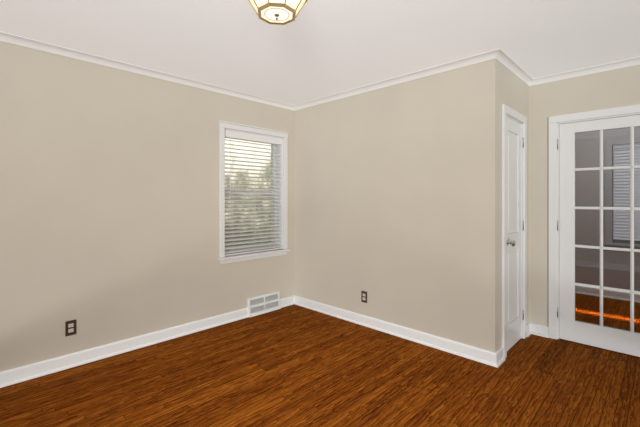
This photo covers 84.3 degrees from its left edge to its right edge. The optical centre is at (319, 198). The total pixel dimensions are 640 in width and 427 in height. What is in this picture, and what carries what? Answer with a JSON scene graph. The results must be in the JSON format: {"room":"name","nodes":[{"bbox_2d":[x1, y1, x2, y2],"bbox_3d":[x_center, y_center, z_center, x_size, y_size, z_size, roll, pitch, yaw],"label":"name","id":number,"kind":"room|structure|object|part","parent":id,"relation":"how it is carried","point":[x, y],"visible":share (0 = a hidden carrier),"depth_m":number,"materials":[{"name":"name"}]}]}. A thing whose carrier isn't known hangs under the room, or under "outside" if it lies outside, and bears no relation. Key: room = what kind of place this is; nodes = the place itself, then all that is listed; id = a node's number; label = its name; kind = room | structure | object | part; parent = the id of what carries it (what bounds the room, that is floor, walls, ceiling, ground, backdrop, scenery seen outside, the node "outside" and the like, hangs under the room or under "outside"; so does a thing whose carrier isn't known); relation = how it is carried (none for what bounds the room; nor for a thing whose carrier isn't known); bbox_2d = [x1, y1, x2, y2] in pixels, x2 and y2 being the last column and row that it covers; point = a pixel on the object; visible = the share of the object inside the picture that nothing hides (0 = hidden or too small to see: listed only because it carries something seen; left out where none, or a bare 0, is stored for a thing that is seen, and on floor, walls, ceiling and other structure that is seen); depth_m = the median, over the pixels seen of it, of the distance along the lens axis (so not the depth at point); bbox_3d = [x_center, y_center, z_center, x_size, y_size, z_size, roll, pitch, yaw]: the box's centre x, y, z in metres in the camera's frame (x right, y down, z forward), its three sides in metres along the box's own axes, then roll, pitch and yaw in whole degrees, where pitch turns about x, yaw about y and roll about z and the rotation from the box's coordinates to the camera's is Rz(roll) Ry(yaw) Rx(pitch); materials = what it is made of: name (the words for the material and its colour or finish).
{"room":"empty room","nodes":[
{"label":"empty room","id":0,"kind":"room"},
{"bbox_2d":[0,41,295,371],"bbox_3d":[-1.642,0.080,3.206,0.240,2.440,3.830,0,0,44],"label":"wall","id":1,"kind":"structure","parent":0,"point":[109,205],"depth_m":2.93,"materials":[{"name":"paint"}]},
{"bbox_2d":[65,319,75,336],"bbox_3d":[-1.926,1.000,2.736,0.008,0.114,0.070,0,0,44],"label":"electrical outlet","id":2,"kind":"object","parent":1,"relation":"attached to","point":[70,327],"visible":1,"depth_m":2.73,"materials":[{"name":"brown"}]},
{"bbox_2d":[0,307,248,387],"bbox_3d":[-1.776,1.250,2.876,0.027,0.100,2.830,0,0,44],"label":"baseboard","id":3,"kind":"structure","parent":1,"relation":"attached to","point":[31,371],"depth_m":2.92,"materials":[{"name":"white wood"}]},
{"bbox_2d":[0,31,291,109],"bbox_3d":[-1.517,-1.115,3.126,0.050,0.050,3.490,0,0,44],"label":"crown molding","id":4,"kind":"structure","parent":1,"relation":"attached to","point":[4,37],"depth_m":3.00,"materials":[{"name":"white wood"}]},
{"bbox_2d":[218,121,289,263],"bbox_3d":[-0.784,-0.061,4.039,0.265,1.478,0.936,0,0,44],"label":"window","id":5,"kind":"structure","parent":1,"relation":"in","point":[251,187],"depth_m":4.08,"materials":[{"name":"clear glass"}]},
{"bbox_3d":[-0.815,-0.062,4.068,0.070,1.321,0.780,0,0,44],"label":"window sash","id":6,"kind":"part","parent":5,"relation":"part of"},
{"bbox_2d":[225,130,281,256],"bbox_3d":[-0.748,-0.057,4.003,0.070,1.332,0.774,0,0,44],"label":"window blinds","id":7,"kind":"object","parent":5,"relation":"attached to","point":[236,135],"visible":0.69,"depth_m":3.97,"materials":[{"name":"white plastic"}]},
{"bbox_2d":[230,137,230,198],"bbox_3d":[-0.950,-0.328,3.745,0.008,0.650,0.016,0,0,-4],"label":"blind cord","id":8,"kind":"object","parent":7,"relation":"attached to","point":[230,137],"depth_m":3.74,"materials":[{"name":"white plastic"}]},
{"bbox_2d":[252,142,252,247],"bbox_3d":[-0.767,-0.043,4.022,0.002,1.280,0.002,0,0,44],"label":"blind cord","id":9,"kind":"object","parent":7,"relation":"attached to","point":[252,187],"depth_m":4.02,"materials":[{"name":"white fabric"}]},
{"bbox_2d":[274,144,274,245],"bbox_3d":[-0.532,-0.043,4.189,0.002,1.280,0.002,0,0,44],"label":"blind cord","id":10,"kind":"object","parent":7,"relation":"attached to","point":[274,144],"depth_m":4.22,"materials":[{"name":"white fabric"}]},
{"bbox_2d":[248,291,280,316],"bbox_3d":[-0.628,1.200,4.040,0.046,0.200,0.440,0,0,44],"label":"air vent","id":11,"kind":"object","parent":1,"relation":"in","point":[263,304],"visible":1,"depth_m":4.03,"materials":[{"name":"grey metal"}]},
{"bbox_2d":[0,293,639,426],"bbox_3d":[1.227,1.360,2.539,6.000,0.120,7.400,0,0,44],"label":"floor","id":12,"kind":"structure","parent":0,"point":[293,365],"depth_m":2.47,"materials":[{"name":"brown wood"}]},
{"bbox_2d":[0,0,639,104],"bbox_3d":[1.227,-1.200,2.539,6.000,0.120,7.400,0,0,44],"label":"ceiling","id":13,"kind":"structure","parent":0,"point":[316,49],"depth_m":2.49,"materials":[{"name":"paint"}]},
{"bbox_2d":[248,0,307,24],"bbox_3d":[-0.206,-0.996,1.688,0.317,0.288,0.317,0,0,44],"label":"ceiling light","id":14,"kind":"object","parent":13,"relation":"attached to","point":[281,12],"visible":1,"depth_m":1.66,"materials":[{"name":"white glass"}]},
{"bbox_2d":[296,59,503,351],"bbox_3d":[0.576,0.080,3.627,2.347,2.440,0.150,0,0,44],"label":"wall","id":15,"kind":"structure","parent":0,"point":[399,186],"depth_m":3.26,"materials":[{"name":"paint"}]},
{"bbox_2d":[361,291,366,302],"bbox_3d":[0.454,1.010,3.636,0.070,0.114,0.008,0,0,44],"label":"electrical outlet","id":16,"kind":"object","parent":15,"relation":"attached to","point":[364,296],"visible":1,"depth_m":3.63,"materials":[{"name":"brown"}]},
{"bbox_2d":[292,295,503,367],"bbox_3d":[0.531,1.250,3.562,2.374,0.100,0.047,0,0,44],"label":"baseboard","id":17,"kind":"structure","parent":15,"relation":"attached to","point":[496,359],"depth_m":3.25,"materials":[{"name":"white wood"}]},
{"bbox_2d":[292,48,503,110],"bbox_3d":[0.546,-1.115,3.517,2.337,0.050,0.050,0,0,44],"label":"crown molding","id":18,"kind":"structure","parent":15,"relation":"attached to","point":[497,54],"depth_m":3.24,"materials":[{"name":"white wood"}]},
{"bbox_2d":[507,240,515,246],"bbox_3d":[1.587,0.370,2.943,0.069,0.062,0.062,0,0,44],"label":"door knob","id":19,"kind":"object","parent":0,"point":[512,243],"depth_m":2.92,"materials":[{"name":"silver metal"}]},
{"bbox_2d":[504,66,527,322],"bbox_3d":[1.691,0.080,3.191,0.140,2.440,0.780,0,0,44],"label":"wall","id":20,"kind":"structure","parent":0,"point":[515,90],"depth_m":3.20,"materials":[{"name":"paint"}]},
{"bbox_2d":[502,104,526,357],"bbox_3d":[1.659,0.268,3.145,0.158,2.065,0.650,0,0,44],"label":"door frame","id":21,"kind":"structure","parent":20,"relation":"attached to","point":[509,112],"depth_m":2.90,"materials":[{"name":"white wood"}]},
{"bbox_2d":[507,117,521,350],"bbox_3d":[1.686,0.297,3.119,0.035,1.989,0.514,0,0,44],"label":"closet door","id":22,"kind":"structure","parent":20,"relation":"in","point":[514,231],"depth_m":3.15,"materials":[{"name":"white wood"}]},
{"bbox_2d":[500,53,535,85],"bbox_3d":[1.699,-1.115,3.063,0.050,0.050,0.870,0,0,44],"label":"crown molding","id":23,"kind":"structure","parent":20,"relation":"attached to","point":[507,62],"depth_m":3.09,"materials":[{"name":"white wood"}]},
{"bbox_2d":[522,138,523,319],"bbox_3d":[1.890,0.280,3.291,0.014,1.690,0.028,0,0,44],"label":"closet door hinges","id":24,"kind":"object","parent":20,"relation":"attached to","point":[522,229],"visible":0.96,"depth_m":3.28,"materials":[{"name":"silver metal"}]},
{"bbox_2d":[528,65,639,325],"bbox_3d":[2.608,0.080,2.953,4.080,2.440,0.160,0,0,44],"label":"wall","id":25,"kind":"structure","parent":0,"point":[620,87],"depth_m":3.34,"materials":[{"name":"paint"}]},
{"bbox_2d":[536,57,639,84],"bbox_3d":[2.523,-1.115,2.917,1.433,0.050,0.050,0,0,44],"label":"crown molding","id":26,"kind":"structure","parent":25,"relation":"attached to","point":[632,61],"depth_m":3.08,"materials":[{"name":"white wood"}]},
{"bbox_2d":[549,104,639,338],"bbox_3d":[2.543,0.268,3.030,0.970,2.065,0.176,0,0,44],"label":"door frame","id":27,"kind":"structure","parent":25,"relation":"attached to","point":[554,122],"depth_m":3.27,"materials":[{"name":"white wood"}]},
{"bbox_2d":[557,115,639,356],"bbox_3d":[2.495,0.303,3.004,0.846,1.978,0.055,0,0,44],"label":"french door","id":28,"kind":"structure","parent":25,"relation":"in","point":[571,328],"depth_m":3.14,"materials":[{"name":"white wood"}]},
{"bbox_3d":[2.188,0.275,3.274,0.030,1.640,0.014,0,0,44],"label":"french door hinges","id":29,"kind":"part","parent":28,"relation":"part of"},
{"bbox_2d":[575,126,639,332],"bbox_3d":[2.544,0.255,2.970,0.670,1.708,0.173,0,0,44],"label":"door glass","id":30,"kind":"object","parent":28,"relation":"attached to","point":[609,231],"depth_m":3.04,"materials":[{"name":"clear glass"}]},
{"bbox_2d":[575,126,639,290],"bbox_3d":[2.665,0.080,3.012,4.080,2.440,0.004,0,0,44],"label":"wall","id":31,"kind":"structure","parent":0,"point":[597,215],"depth_m":3.18,"materials":[{"name":"paint"}]},
{"bbox_2d":[575,286,639,302],"bbox_3d":[4.022,1.250,4.404,3.800,0.100,0.027,0,0,44],"label":"baseboard","id":32,"kind":"structure","parent":31,"relation":"attached to","point":[609,295],"depth_m":4.63,"materials":[{"name":"white wood"}]},
{"bbox_2d":[603,137,639,248],"bbox_3d":[4.093,-0.050,4.319,1.000,1.440,0.050,0,0,44],"label":"window","id":33,"kind":"structure","parent":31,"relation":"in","point":[610,179],"depth_m":4.63,"materials":[{"name":"grey wood"}]},
{"bbox_2d":[613,143,639,240],"bbox_3d":[4.138,-0.084,4.366,0.800,1.231,0.060,0,0,44],"label":"window blinds","id":34,"kind":"object","parent":33,"relation":"attached to","point":[626,189],"depth_m":4.56,"materials":[{"name":"grey plastic"}]},
{"label":"outside","id":35,"kind":"structure","parent":0,"visible":0},
{"bbox_2d":[225,138,270,246],"bbox_3d":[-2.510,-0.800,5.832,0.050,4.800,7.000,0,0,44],"label":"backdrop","id":36,"kind":"structure","parent":35,"point":[246,167],"depth_m":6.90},
{"bbox_2d":[613,149,639,243],"bbox_3d":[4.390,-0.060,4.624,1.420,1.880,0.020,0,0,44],"label":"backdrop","id":37,"kind":"structure","parent":35,"point":[624,240],"depth_m":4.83,"materials":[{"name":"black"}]}
]}

